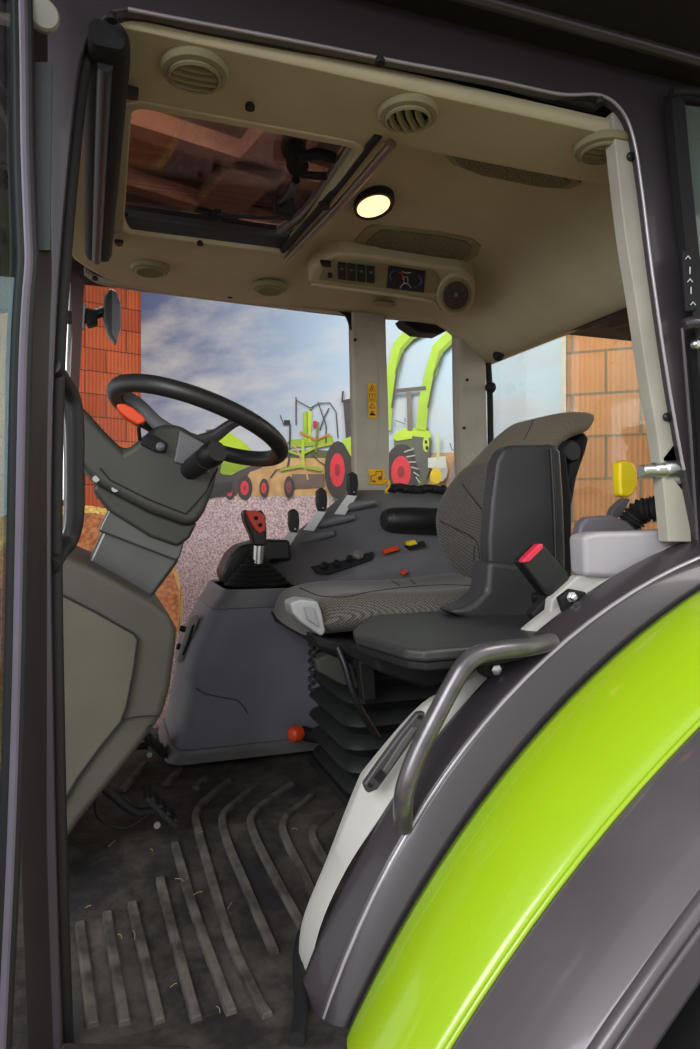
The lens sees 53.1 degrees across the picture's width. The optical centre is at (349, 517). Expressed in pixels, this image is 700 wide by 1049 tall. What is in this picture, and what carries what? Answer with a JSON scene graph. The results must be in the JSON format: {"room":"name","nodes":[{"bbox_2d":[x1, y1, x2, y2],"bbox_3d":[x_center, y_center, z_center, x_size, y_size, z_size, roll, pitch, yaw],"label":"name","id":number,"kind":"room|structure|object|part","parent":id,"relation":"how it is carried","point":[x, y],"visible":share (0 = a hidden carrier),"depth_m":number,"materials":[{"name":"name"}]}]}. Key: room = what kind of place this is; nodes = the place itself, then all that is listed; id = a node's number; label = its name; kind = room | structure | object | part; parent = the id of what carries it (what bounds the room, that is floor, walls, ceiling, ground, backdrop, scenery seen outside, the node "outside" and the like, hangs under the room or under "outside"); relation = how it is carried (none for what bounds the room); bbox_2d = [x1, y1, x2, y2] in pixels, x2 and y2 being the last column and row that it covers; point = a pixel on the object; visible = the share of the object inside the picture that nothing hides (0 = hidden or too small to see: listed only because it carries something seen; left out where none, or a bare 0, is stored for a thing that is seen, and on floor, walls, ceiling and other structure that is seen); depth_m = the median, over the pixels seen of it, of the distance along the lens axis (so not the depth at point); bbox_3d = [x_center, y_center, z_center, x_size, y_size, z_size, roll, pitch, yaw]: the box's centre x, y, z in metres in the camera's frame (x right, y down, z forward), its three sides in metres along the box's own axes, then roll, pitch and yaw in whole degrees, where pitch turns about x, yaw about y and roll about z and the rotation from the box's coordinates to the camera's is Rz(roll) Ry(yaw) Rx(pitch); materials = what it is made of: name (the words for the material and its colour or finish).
{"room":"control cabin","nodes":[
{"label":"control cabin","id":0,"kind":"room"},
{"bbox_2d":[63,285,140,507],"bbox_3d":[-1.873,0.000,5.126,0.739,4.000,0.100,0,0,-36],"label":"wall","id":1,"kind":"structure","parent":0,"point":[102,360],"depth_m":5.13,"materials":[{"name":"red brick"}]},
{"bbox_2d":[566,335,657,574],"bbox_3d":[1.953,0.000,3.956,7.500,4.000,0.100,0,0,22],"label":"wall","id":2,"kind":"structure","parent":0,"point":[602,381],"depth_m":4.09,"materials":[{"name":"brick"}]},
{"bbox_2d":[141,292,565,727],"bbox_3d":[-0.158,0.485,4.671,3.063,4.769,0.056,0,0,22],"label":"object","id":3,"kind":"object","parent":2,"relation":"attached to","point":[290,368],"visible":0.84,"depth_m":4.78,"materials":[{"name":"plastic"}]},
{"bbox_3d":[-0.367,-0.728,4.759,0.008,0.191,0.001,0,0,22],"label":"arm","id":4,"kind":"part","parent":3,"relation":"part of"},
{"bbox_3d":[-0.334,-0.337,4.743,0.320,0.051,0.001,0,0,22],"label":"arm","id":5,"kind":"part","parent":3,"relation":"part of"},
{"bbox_3d":[-0.332,-0.378,4.743,0.119,0.245,0.001,0,0,22],"label":"arm","id":6,"kind":"part","parent":3,"relation":"part of"},
{"bbox_3d":[-0.318,-0.440,4.736,0.022,0.177,0.001,0,0,22],"label":"arm","id":7,"kind":"part","parent":3,"relation":"part of"},
{"bbox_3d":[-0.285,-0.249,4.734,0.239,0.102,0.001,0,0,22],"label":"frame","id":8,"kind":"part","parent":3,"relation":"part of","materials":[{"name":"metal"}]},
{"bbox_3d":[-0.273,-0.463,4.720,0.362,0.089,0.001,0,0,22],"label":"arm","id":9,"kind":"part","parent":3,"relation":"part of"},
{"bbox_3d":[-0.236,-0.553,4.704,0.228,0.072,0.001,0,0,22],"label":"arm","id":10,"kind":"part","parent":3,"relation":"part of"},
{"bbox_3d":[-0.222,-0.543,4.696,0.031,0.202,0.001,0,0,22],"label":"arm","id":11,"kind":"part","parent":3,"relation":"part of"},
{"bbox_3d":[-0.224,-0.669,4.705,0.240,0.276,0.210,0,0,-19],"label":"arm","id":12,"kind":"part","parent":3,"relation":"part of"},
{"bbox_3d":[-0.215,-0.635,4.701,0.125,0.294,0.001,0,0,22],"label":"arm","id":13,"kind":"part","parent":3,"relation":"part of"},
{"bbox_3d":[-0.029,-0.797,4.609,0.063,0.083,0.001,0,0,22],"label":"arm","id":14,"kind":"part","parent":3,"relation":"part of"},
{"bbox_3d":[0.339,-0.899,4.450,0.227,0.675,0.198,0,0,-19],"label":"loader arm","id":15,"kind":"part","parent":3,"relation":"part of"},
{"bbox_3d":[0.388,-1.053,4.430,0.230,0.276,0.001,0,0,22],"label":"loader arm","id":16,"kind":"part","parent":3,"relation":"part of"},
{"bbox_3d":[0.377,-0.677,4.431,0.040,0.242,0.001,0,0,22],"label":"cab post","id":17,"kind":"part","parent":3,"relation":"part of","materials":[{"name":"metal"}]},
{"bbox_2d":[412,436,429,482],"bbox_3d":[0.447,-0.366,4.410,0.117,0.305,0.001,0,0,22],"label":"grille","id":18,"kind":"object","parent":3,"relation":"attached to","point":[420,444],"depth_m":4.41,"materials":[{"name":"metal"}]},
{"bbox_3d":[0.584,-0.889,4.350,0.272,0.679,0.237,0,0,-19],"label":"loader arm","id":19,"kind":"part","parent":3,"relation":"part of"},
{"bbox_3d":[0.548,-0.442,4.359,0.019,0.163,0.001,0,0,22],"label":"post","id":20,"kind":"part","parent":3,"relation":"part of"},
{"bbox_3d":[0.639,-1.034,4.328,0.270,0.302,0.001,0,0,22],"label":"loader arm","id":21,"kind":"part","parent":3,"relation":"part of"},
{"bbox_3d":[1.722,2.050,1.133,20.000,0.100,17.000,0,0,-19],"label":"floor","id":22,"kind":"structure","parent":0,"visible":0},
{"bbox_2d":[0,0,699,1048],"bbox_3d":[0.900,1.064,1.947,3.686,4.137,2.120,0,0,-19],"label":"tractor cab","id":23,"kind":"object","parent":22,"relation":"on","point":[615,254],"depth_m":1.27,"materials":[{"name":"paint"}]},
{"bbox_3d":[-0.452,0.005,0.816,0.030,1.411,0.152,0,0,15],"label":"door glass","id":24,"kind":"part","parent":23,"relation":"part of","materials":[{"name":"glass"}]},
{"bbox_3d":[-0.419,-0.490,0.950,0.027,0.258,0.010,0,0,-19],"label":"blue grey panel","id":25,"kind":"part","parent":23,"relation":"part of","materials":[{"name":"plastic"}]},
{"bbox_3d":[-0.445,-0.078,1.085,0.035,0.322,0.097,0,0,5],"label":"grab handle","id":26,"kind":"part","parent":23,"relation":"part of","materials":[{"name":"black rubber"}]},
{"bbox_2d":[63,269,83,515],"bbox_3d":[-0.902,-0.270,2.275,0.072,1.067,0.050,0,0,-19],"label":"pillar","id":27,"kind":"structure","parent":23,"relation":"attached to","point":[77,283],"depth_m":2.26,"materials":[{"name":"metal"}]},
{"bbox_2d":[63,282,120,499],"bbox_3d":[-0.905,-0.460,2.452,0.207,0.796,0.080,0,0,-33],"label":"mirror","id":28,"kind":"object","parent":23,"relation":"attached to","point":[111,311],"visible":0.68,"depth_m":2.46,"materials":[{"name":"black plastic"}]},
{"bbox_2d":[63,282,71,499],"bbox_3d":[-0.973,-0.460,2.414,0.053,0.796,0.028,0,0,-19],"label":"pole","id":29,"kind":"object","parent":28,"relation":"attached to","point":[69,327],"depth_m":2.40,"materials":[{"name":"metal"}]},
{"bbox_3d":[-0.915,-0.707,2.455,0.114,0.080,0.035,0,0,-19],"label":"arm","id":30,"kind":"part","parent":28,"relation":"part of","materials":[{"name":"black plastic"}]},
{"bbox_2d":[103,289,120,344],"bbox_3d":[-0.847,-0.715,2.490,0.060,0.188,0.060,0,0,-19],"label":"mirror","id":31,"kind":"object","parent":28,"relation":"attached to","point":[112,304],"depth_m":2.46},
{"bbox_2d":[84,19,138,264],"bbox_3d":[-0.518,-0.719,1.489,0.098,0.068,0.934,0,0,-20],"label":"blind","id":32,"kind":"object","parent":23,"relation":"attached to","point":[108,45],"visible":1,"depth_m":1.25,"materials":[{"name":"black plastic"}]},
{"bbox_2d":[62,1043,189,1048],"bbox_3d":[-0.248,0.855,1.036,0.336,0.186,0.080,0,0,-19],"label":"door step sill","id":33,"kind":"structure","parent":23,"relation":"attached to","point":[66,1045],"depth_m":1.03,"materials":[{"name":"metal"}]},
{"bbox_2d":[130,259,169,277],"bbox_3d":[-0.607,-0.753,2.125,0.117,0.023,0.117,0,0,-25],"label":"air vent","id":34,"kind":"object","parent":23,"relation":"attached to","point":[148,268],"visible":1,"depth_m":2.10,"materials":[{"name":"plastic"}]},
{"bbox_2d":[159,45,229,94],"bbox_3d":[-0.263,-0.755,1.189,0.117,0.023,0.117,0,0,-19],"label":"air vent","id":35,"kind":"object","parent":23,"relation":"attached to","point":[192,69],"visible":1,"depth_m":1.17,"materials":[{"name":"plastic"}]},
{"bbox_2d":[12,727,377,1048],"bbox_3d":[-0.208,0.765,1.728,1.250,0.149,1.440,0,0,-19],"label":"floor mat","id":36,"kind":"object","parent":23,"relation":"on","point":[243,959],"visible":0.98,"depth_m":1.35,"materials":[{"name":"rubber"}]},
{"bbox_2d":[63,546,175,836],"bbox_3d":[-0.554,0.377,1.587,0.266,0.645,0.539,0,0,-19],"label":"console","id":37,"kind":"object","parent":36,"relation":"on","point":[119,637],"visible":0.58,"depth_m":1.34},
{"bbox_3d":[-0.500,0.365,1.336,0.180,0.491,0.028,0,0,-19],"label":"panel","id":38,"kind":"part","parent":37,"relation":"part of","materials":[{"name":"plastic"}]},
{"bbox_2d":[94,800,148,828],"bbox_3d":[-0.527,0.643,1.531,0.155,0.050,0.078,0,0,24],"label":"loose cable","id":39,"kind":"object","parent":37,"relation":"hanging from","point":[95,810],"visible":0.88,"depth_m":1.50,"materials":[{"name":"rubber"}]},
{"bbox_3d":[-0.390,0.410,1.365,0.012,0.011,0.006,0,0,-19],"label":"knob","id":40,"kind":"part","parent":37,"relation":"part of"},
{"bbox_2d":[83,404,225,595],"bbox_3d":[-0.468,-0.035,1.584,0.313,0.425,0.420,0,0,-19],"label":"column","id":41,"kind":"structure","parent":37,"relation":"on","point":[153,491],"depth_m":1.50,"materials":[{"name":"grey plastic"}]},
{"bbox_3d":[-0.450,-0.211,1.437,0.055,0.041,0.040,0,0,-19],"label":"shuttle lever","id":42,"kind":"part","parent":41,"relation":"part of","materials":[{"name":"orange plastic"}]},
{"bbox_3d":[-0.432,-0.181,1.443,0.013,0.043,0.036,0,0,-19],"label":"shuttle stem","id":43,"kind":"part","parent":41,"relation":"part of","materials":[{"name":"black plastic"}]},
{"bbox_3d":[-0.339,-0.142,1.524,0.086,0.091,0.018,0,0,-19],"label":"switch panel","id":44,"kind":"part","parent":41,"relation":"part of","materials":[{"name":"plastic"}]},
{"bbox_2d":[106,373,288,466],"bbox_3d":[-0.365,-0.222,1.695,0.426,0.198,0.449,0,0,-19],"label":"steering wheel","id":45,"kind":"object","parent":41,"relation":"attached to","point":[119,390],"visible":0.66,"depth_m":1.56,"materials":[{"name":"plastic"}]},
{"bbox_2d":[102,784,177,828],"bbox_3d":[-0.472,0.616,1.530,0.183,0.126,0.100,0,0,-19],"label":"foot pedal","id":46,"kind":"object","parent":36,"relation":"on","point":[159,805],"visible":0.92,"depth_m":1.53,"materials":[{"name":"black rubber"}]},
{"bbox_3d":[-0.496,0.607,1.530,0.138,0.107,0.020,0,0,-19],"label":"pedal arm","id":47,"kind":"part","parent":46,"relation":"part of"},
{"bbox_2d":[136,732,165,758],"bbox_3d":[-0.616,0.616,1.974,0.183,0.126,0.100,0,0,-19],"label":"foot pedal","id":48,"kind":"object","parent":36,"relation":"on","point":[149,740],"visible":0.45,"depth_m":1.97,"materials":[{"name":"black rubber"}]},
{"bbox_3d":[-0.640,0.607,1.974,0.138,0.107,0.020,0,0,-19],"label":"pedal arm","id":49,"kind":"part","parent":48,"relation":"part of"},
{"bbox_2d":[158,490,458,764],"bbox_3d":[0.032,0.294,2.331,1.280,0.792,0.400,0,0,-19],"label":"console","id":50,"kind":"object","parent":36,"relation":"on","point":[240,681],"visible":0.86,"depth_m":2.06,"materials":[{"name":"black plastic"}]},
{"bbox_2d":[201,581,295,608],"bbox_3d":[-0.307,0.233,2.168,0.280,0.055,0.304,0,0,-19],"label":"tray","id":51,"kind":"object","parent":50,"relation":"on","point":[216,595],"depth_m":2.03,"materials":[{"name":"plastic"}]},
{"bbox_2d":[224,510,289,587],"bbox_3d":[-0.285,0.091,2.146,0.204,0.230,0.173,0,0,-19],"label":"lever","id":52,"kind":"object","parent":50,"relation":"on","point":[257,571],"visible":1,"depth_m":2.10,"materials":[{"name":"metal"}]},
{"bbox_2d":[283,509,298,544],"bbox_3d":[-0.209,0.041,2.329,0.084,0.143,0.035,0,0,-19],"label":"lever","id":53,"kind":"object","parent":50,"relation":"on","point":[293,515],"visible":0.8,"depth_m":2.33,"materials":[{"name":"black plastic"}]},
{"bbox_3d":[-0.210,0.079,2.317,0.074,0.066,0.012,0,0,-19],"label":"stem","id":54,"kind":"part","parent":53,"relation":"part of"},
{"bbox_2d":[303,488,326,530],"bbox_3d":[-0.118,-0.029,2.361,0.086,0.146,0.035,0,0,-19],"label":"lever","id":55,"kind":"object","parent":50,"relation":"on","point":[320,494],"visible":1,"depth_m":2.36,"materials":[{"name":"black plastic"}]},
{"bbox_3d":[-0.119,0.010,2.349,0.076,0.067,0.012,0,0,-19],"label":"stem","id":56,"kind":"part","parent":55,"relation":"part of","materials":[{"name":"metal"}]},
{"bbox_2d":[320,561,328,569],"bbox_3d":[-0.078,0.144,2.125,0.025,0.024,0.026,0,0,-19],"label":"switch","id":57,"kind":"object","parent":50,"relation":"attached to","point":[324,565],"depth_m":2.12,"materials":[{"name":"black plastic"}]},
{"bbox_2d":[332,560,339,567],"bbox_3d":[-0.042,0.139,2.138,0.025,0.024,0.026,0,0,-19],"label":"switch","id":58,"kind":"object","parent":50,"relation":"attached to","point":[336,563],"depth_m":2.13,"materials":[{"name":"black plastic"}]},
{"bbox_2d":[310,552,373,573],"bbox_3d":[-0.024,0.139,2.161,0.200,0.064,0.025,0,0,-19],"label":"switch panel","id":59,"kind":"object","parent":50,"relation":"attached to","point":[365,564],"depth_m":2.15,"materials":[{"name":"plastic"}]},
{"bbox_2d":[334,472,357,514],"bbox_3d":[-0.014,-0.085,2.398,0.090,0.148,0.035,0,0,-19],"label":"lever","id":60,"kind":"object","parent":50,"relation":"on","point":[351,478],"visible":1,"depth_m":2.40,"materials":[{"name":"black plastic"}]},
{"bbox_3d":[-0.015,-0.044,2.385,0.078,0.068,0.012,0,0,-19],"label":"stem","id":61,"kind":"part","parent":60,"relation":"part of","materials":[{"name":"metal"}]},
{"bbox_2d":[346,555,352,561],"bbox_3d":[-0.002,0.124,2.152,0.021,0.022,0.023,0,0,-19],"label":"switch","id":62,"kind":"object","parent":50,"relation":"attached to","point":[349,558],"depth_m":2.15,"materials":[{"name":"black plastic"}]},
{"bbox_2d":[353,550,363,558],"bbox_3d":[0.026,0.113,2.162,0.034,0.028,0.031,0,0,-19],"label":"switch","id":63,"kind":"object","parent":50,"relation":"attached to","point":[358,554],"depth_m":2.15,"materials":[{"name":"plastic"}]},
{"bbox_2d":[381,546,398,553],"bbox_3d":[0.126,0.100,2.205,0.053,0.024,0.020,0,0,-19],"label":"rocker switch","id":64,"kind":"object","parent":50,"relation":"attached to","point":[391,550],"depth_m":2.20,"materials":[{"name":"orange plastic"}]},
{"bbox_2d":[399,569,407,574],"bbox_3d":[0.166,0.167,2.172,0.026,0.018,0.010,0,0,-19],"label":"rocker switch","id":65,"kind":"object","parent":50,"relation":"attached to","point":[401,571],"depth_m":2.17,"materials":[{"name":"orange plastic"}]},
{"bbox_2d":[406,540,416,545],"bbox_3d":[0.196,0.079,2.225,0.030,0.018,0.030,0,0,-19],"label":"rocker switch","id":66,"kind":"object","parent":50,"relation":"attached to","point":[411,542],"depth_m":2.21,"materials":[{"name":"yellow plastic"}]},
{"bbox_2d":[404,541,425,549],"bbox_3d":[0.208,0.088,2.237,0.075,0.027,0.015,0,0,-19],"label":"switch","id":67,"kind":"object","parent":50,"relation":"attached to","point":[410,545],"depth_m":2.23,"materials":[{"name":"plastic"}]},
{"bbox_2d":[271,412,593,811],"bbox_3d":[0.231,0.208,1.901,0.919,1.004,0.495,0,0,-19],"label":"seat","id":68,"kind":"object","parent":36,"relation":"on","point":[360,707],"visible":0.59,"depth_m":1.75,"materials":[{"name":"fabric"}]},
{"bbox_2d":[287,725,318,743],"bbox_3d":[-0.113,0.621,2.001,0.142,0.072,0.055,0,0,-30],"label":"lever","id":69,"kind":"object","parent":68,"relation":"attached to","point":[296,733],"visible":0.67,"depth_m":1.97,"materials":[{"name":"plastic"}]},
{"bbox_3d":[-0.103,0.222,1.585,0.081,0.085,0.060,0,0,-19],"label":"trim","id":70,"kind":"part","parent":68,"relation":"part of","materials":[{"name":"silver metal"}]},
{"bbox_3d":[0.117,0.325,1.874,0.360,0.070,0.360,0,0,-19],"label":"suspension frame","id":71,"kind":"part","parent":68,"relation":"part of","materials":[{"name":"metal"}]},
{"bbox_3d":[0.122,0.695,1.891,0.380,0.030,0.380,0,0,-19],"label":"plate","id":72,"kind":"part","parent":68,"relation":"part of","materials":[{"name":"plastic"}]},
{"bbox_3d":[0.020,0.402,1.594,0.107,0.218,0.039,0,0,-7],"label":"tilt lever","id":73,"kind":"part","parent":68,"relation":"part of","materials":[{"name":"black plastic"}]},
{"bbox_3d":[0.034,0.352,1.596,0.043,0.125,0.030,0,0,-19],"label":"height handle","id":74,"kind":"part","parent":68,"relation":"part of","materials":[{"name":"black plastic"}]},
{"bbox_2d":[273,573,471,634],"bbox_3d":[0.116,0.222,1.879,0.580,0.136,0.470,0,0,-19],"label":"cushion","id":75,"kind":"object","parent":68,"relation":"on","point":[334,607],"depth_m":1.69,"materials":[{"name":"fabric"}]},
{"bbox_3d":[0.415,0.015,1.984,0.190,0.367,0.443,0,0,-19],"label":"backrest","id":76,"kind":"part","parent":68,"relation":"part of","materials":[{"name":"fabric"}]},
{"bbox_2d":[125,109,396,262],"bbox_3d":[-0.272,-0.836,1.648,0.533,0.188,0.690,0,0,-19],"label":"hatch","id":77,"kind":"object","parent":23,"relation":"attached to","point":[176,162],"visible":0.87,"depth_m":1.73,"materials":[{"name":"clear glass"}]},
{"bbox_3d":[-0.288,-0.804,1.655,0.506,0.008,0.651,0,0,-19],"label":"frame","id":78,"kind":"part","parent":77,"relation":"part of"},
{"bbox_3d":[-0.291,-0.859,1.662,0.490,0.013,0.650,0,0,-19],"label":"glass","id":79,"kind":"part","parent":77,"relation":"part of","materials":[{"name":"glass"}]},
{"bbox_3d":[-0.084,-0.800,1.634,0.068,0.018,0.021,0,0,-8],"label":"catch arm","id":80,"kind":"part","parent":77,"relation":"part of"},
{"bbox_3d":[-0.070,-0.800,1.688,0.050,0.026,0.575,0,0,-23],"label":"rail","id":81,"kind":"part","parent":77,"relation":"part of","materials":[{"name":"metal"}]},
{"bbox_3d":[-0.073,-0.800,1.546,0.086,0.024,0.039,0,0,0],"label":"catch arm","id":82,"kind":"part","parent":77,"relation":"part of"},
{"bbox_3d":[-0.065,-0.765,1.699,0.024,0.018,0.651,0,0,-22],"label":"rail","id":83,"kind":"part","parent":77,"relation":"part of","materials":[{"name":"metal"}]},
{"bbox_3d":[-0.047,-0.752,1.722,0.024,0.020,0.682,0,0,-23],"label":"rail","id":84,"kind":"part","parent":77,"relation":"part of","materials":[{"name":"metal"}]},
{"bbox_2d":[252,279,287,295],"bbox_3d":[-0.261,-0.748,2.282,0.117,0.023,0.117,0,0,9],"label":"air vent","id":85,"kind":"object","parent":23,"relation":"attached to","point":[267,287],"visible":1,"depth_m":2.25,"materials":[{"name":"plastic"}]},
{"bbox_2d":[338,262,345,279],"bbox_3d":[-0.025,-0.741,2.097,0.025,0.025,0.099,0,0,0],"label":"rocker switch","id":86,"kind":"object","parent":23,"relation":"attached to","point":[341,265],"depth_m":2.09,"materials":[{"name":"plastic"}]},
{"bbox_2d":[347,263,355,280],"bbox_3d":[0.004,-0.741,2.107,0.025,0.025,0.100,0,0,0],"label":"rocker switch","id":87,"kind":"object","parent":23,"relation":"attached to","point":[351,267],"depth_m":2.10,"materials":[{"name":"plastic"}]},
{"bbox_2d":[357,264,364,281],"bbox_3d":[0.033,-0.741,2.117,0.025,0.025,0.102,0,0,1],"label":"rocker switch","id":88,"kind":"object","parent":23,"relation":"attached to","point":[360,267],"depth_m":2.11,"materials":[{"name":"plastic"}]},
{"bbox_2d":[367,265,374,282],"bbox_3d":[0.063,-0.741,2.127,0.025,0.025,0.103,0,0,2],"label":"rocker switch","id":89,"kind":"object","parent":23,"relation":"attached to","point":[370,268],"depth_m":2.12,"materials":[{"name":"plastic"}]},
{"bbox_2d":[368,383,376,418],"bbox_3d":[0.083,-0.433,2.577,0.036,0.131,0.006,0,0,-19],"label":"warning sticker","id":90,"kind":"object","parent":23,"relation":"attached to","point":[372,387],"visible":1,"depth_m":2.58,"materials":[{"name":"yellow"}]},
{"bbox_2d":[354,185,393,219],"bbox_3d":[0.060,-0.793,1.761,0.098,0.035,0.159,0,0,-19],"label":"lamp","id":91,"kind":"object","parent":23,"relation":"attached to","point":[375,202],"visible":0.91,"depth_m":1.73,"materials":[{"name":"plastic"}]},
{"bbox_2d":[357,195,389,216],"bbox_3d":[0.058,-0.779,1.751,0.075,0.006,0.121,0,0,-19],"label":"diffuser","id":92,"kind":"object","parent":91,"relation":"attached to","point":[367,205],"depth_m":1.74,"materials":[{"name":"plastic"}]},
{"bbox_2d":[369,469,384,484],"bbox_3d":[0.100,-0.152,2.583,0.063,0.058,0.004,0,0,-19],"label":"sticker","id":93,"kind":"object","parent":23,"relation":"attached to","point":[376,476],"visible":1,"depth_m":2.58,"materials":[{"name":"yellow"}]},
{"bbox_3d":[0.109,-0.745,2.150,0.404,0.035,0.142,0,0,-19],"label":"plate","id":94,"kind":"part","parent":23,"relation":"part of","materials":[{"name":"plastic"}]},
{"bbox_2d":[371,299,396,307],"bbox_3d":[0.118,-0.747,2.437,0.094,0.016,0.052,0,0,-19],"label":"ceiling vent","id":95,"kind":"object","parent":23,"relation":"attached to","point":[384,303],"visible":1,"depth_m":2.42,"materials":[{"name":"plastic"}]},
{"bbox_2d":[383,479,389,492],"bbox_3d":[0.133,-0.113,2.526,0.028,0.059,0.010,0,0,-19],"label":"hook","id":96,"kind":"object","parent":23,"relation":"attached to","point":[386,480],"visible":1,"depth_m":2.52,"materials":[{"name":"plastic"}]},
{"bbox_3d":[0.172,-0.779,2.210,0.623,0.157,0.277,0,0,-29],"label":"roof control panel","id":97,"kind":"part","parent":23,"relation":"part of","materials":[{"name":"plastic"}]},
{"bbox_3d":[0.078,0.408,1.224,0.115,0.130,0.020,0,0,-19],"label":"recessed handle","id":98,"kind":"part","parent":23,"relation":"part of","materials":[{"name":"plastic"}]},
{"bbox_3d":[0.233,-0.049,2.625,0.507,0.114,0.080,0,0,-19],"label":"sill","id":99,"kind":"part","parent":23,"relation":"part of","materials":[{"name":"plastic"}]},
{"bbox_3d":[0.172,-0.459,1.245,1.080,0.725,0.006,0,0,-19],"label":"frame edge trim","id":100,"kind":"part","parent":23,"relation":"part of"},
{"bbox_2d":[377,93,438,133],"bbox_3d":[0.109,-0.755,1.315,0.117,0.023,0.117,0,0,19],"label":"air vent","id":101,"kind":"object","parent":23,"relation":"attached to","point":[404,113],"visible":1,"depth_m":1.30,"materials":[{"name":"plastic"}]},
{"bbox_2d":[354,224,480,260],"bbox_3d":[0.212,-0.803,2.037,0.391,0.023,0.184,0,0,-19],"label":"grille","id":102,"kind":"object","parent":23,"relation":"attached to","point":[410,240],"visible":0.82,"depth_m":2.01,"materials":[{"name":"plastic"}]},
{"bbox_3d":[0.213,-0.797,2.037,0.329,0.010,0.155,0,0,-19],"label":"panel","id":103,"kind":"part","parent":102,"relation":"part of","materials":[{"name":"plastic"}]},
{"bbox_2d":[395,321,445,338],"bbox_3d":[0.291,-0.755,2.793,0.213,0.052,0.080,0,0,-19],"label":"work lamp","id":104,"kind":"object","parent":23,"relation":"attached to","point":[412,329],"visible":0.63,"depth_m":2.76,"materials":[{"name":"plastic"}]},
{"bbox_2d":[346,445,570,687],"bbox_3d":[0.301,0.088,1.474,0.635,0.525,0.444,0,0,-19],"label":"passenger seat","id":105,"kind":"object","parent":23,"relation":"attached to","point":[527,498],"visible":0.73,"depth_m":1.60,"materials":[{"name":"black plastic"}]},
{"bbox_3d":[0.408,0.015,1.653,0.211,0.378,0.050,0,0,-19],"label":"backrest","id":106,"kind":"part","parent":105,"relation":"part of","materials":[{"name":"plastic"}]},
{"bbox_2d":[514,544,585,619],"bbox_3d":[0.405,0.130,1.398,0.126,0.156,0.098,0,0,-19],"label":"seat belt buckle","id":107,"kind":"object","parent":105,"relation":"attached to","point":[546,575],"visible":0.79,"depth_m":1.41,"materials":[{"name":"black plastic"}]},
{"bbox_3d":[0.228,0.371,1.215,0.343,0.320,0.075,0,0,-21],"label":"grab rail","id":108,"kind":"part","parent":23,"relation":"part of","materials":[{"name":"metal"}]},
{"bbox_3d":[0.537,-0.498,2.674,0.039,0.043,0.044,0,0,-19],"label":"window knob","id":109,"kind":"part","parent":23,"relation":"part of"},
{"bbox_3d":[0.305,0.499,1.357,0.837,0.903,0.056,0,0,-19],"label":"wheel arch panel","id":110,"kind":"part","parent":23,"relation":"part of","materials":[{"name":"plastic"}]},
{"bbox_2d":[477,663,505,677],"bbox_3d":[0.267,0.281,1.298,0.057,0.035,0.026,0,0,-14],"label":"bolt","id":111,"kind":"object","parent":23,"relation":"attached to","point":[488,671],"visible":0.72,"depth_m":1.29,"materials":[{"name":"metal"}]},
{"bbox_3d":[0.556,-0.609,2.620,0.039,0.043,0.044,0,0,-19],"label":"window knob","id":112,"kind":"part","parent":23,"relation":"part of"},
{"bbox_3d":[0.634,0.674,1.389,1.748,1.376,0.100,0,0,-19],"label":"lower door frame","id":113,"kind":"part","parent":23,"relation":"part of","materials":[{"name":"metal"}]},
{"bbox_2d":[444,155,580,188],"bbox_3d":[0.371,-0.803,1.606,0.379,0.023,0.095,0,0,-19],"label":"grille","id":114,"kind":"object","parent":23,"relation":"attached to","point":[501,172],"visible":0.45,"depth_m":1.62,"materials":[{"name":"plastic"}]},
{"bbox_2d":[347,588,699,1048],"bbox_3d":[0.735,0.652,1.179,2.286,1.726,0.375,0,0,-19],"label":"rear fender","id":115,"kind":"object","parent":23,"relation":"attached to","point":[563,912],"visible":1,"depth_m":1.01,"materials":[{"name":"paint"}]},
{"bbox_3d":[0.770,0.655,1.091,2.276,1.713,0.154,0,0,-19],"label":"grey panel","id":116,"kind":"part","parent":115,"relation":"part of","materials":[{"name":"metal"}]},
{"bbox_2d":[544,575,605,611],"bbox_3d":[0.515,0.180,1.449,0.264,0.128,0.025,0,0,-19],"label":"bracket","id":117,"kind":"object","parent":23,"relation":"attached to","point":[585,583],"depth_m":1.42,"materials":[{"name":"metal"}]},
{"bbox_2d":[572,129,628,164],"bbox_3d":[0.517,-0.755,1.436,0.117,0.023,0.117,0,0,-8],"label":"air vent","id":118,"kind":"object","parent":23,"relation":"attached to","point":[590,149],"visible":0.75,"depth_m":1.41,"materials":[{"name":"plastic"}]},
{"bbox_2d":[606,460,636,517],"bbox_3d":[0.628,-0.066,1.624,0.076,0.135,0.030,0,0,-19],"label":"lever","id":119,"kind":"object","parent":23,"relation":"attached to","point":[624,472],"visible":0.92,"depth_m":1.61,"materials":[{"name":"plastic"}]},
{"bbox_3d":[0.619,-0.022,1.621,0.057,0.048,0.020,0,0,-19],"label":"stem","id":120,"kind":"part","parent":119,"relation":"part of","materials":[{"name":"plastic"}]},
{"bbox_3d":[0.639,-0.090,1.628,0.053,0.086,0.030,0,0,-19],"label":"knob","id":121,"kind":"part","parent":119,"relation":"part of","materials":[{"name":"yellow plastic"}]},
{"bbox_2d":[570,529,676,576],"bbox_3d":[0.580,0.073,1.472,0.252,0.100,0.055,0,0,-19],"label":"shelf","id":122,"kind":"object","parent":23,"relation":"attached to","point":[593,553],"depth_m":1.43,"materials":[{"name":"plastic"}]},
{"bbox_2d":[620,496,656,529],"bbox_3d":[0.669,-0.012,1.582,0.113,0.083,0.069,0,0,24],"label":"corrugated hose","id":123,"kind":"object","parent":23,"relation":"attached to","point":[639,513],"visible":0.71,"depth_m":1.57,"materials":[{"name":"rubber"}]},
{"bbox_3d":[0.633,-0.100,1.429,0.097,0.040,0.038,0,0,-19],"label":"door striker","id":124,"kind":"part","parent":23,"relation":"part of","materials":[{"name":"metal"}]},
{"bbox_3d":[-1.588,1.480,3.768,1.252,1.050,1.305,0,0,-19],"label":"hay bale","id":125,"kind":"object","parent":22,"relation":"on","visible":0},
{"bbox_2d":[63,506,181,635],"bbox_3d":[-1.560,0.440,3.773,1.010,1.010,1.115,0,0,-33],"label":"hay bale","id":126,"kind":"object","parent":125,"relation":"on","point":[169,593],"visible":0.1,"depth_m":3.52}
]}

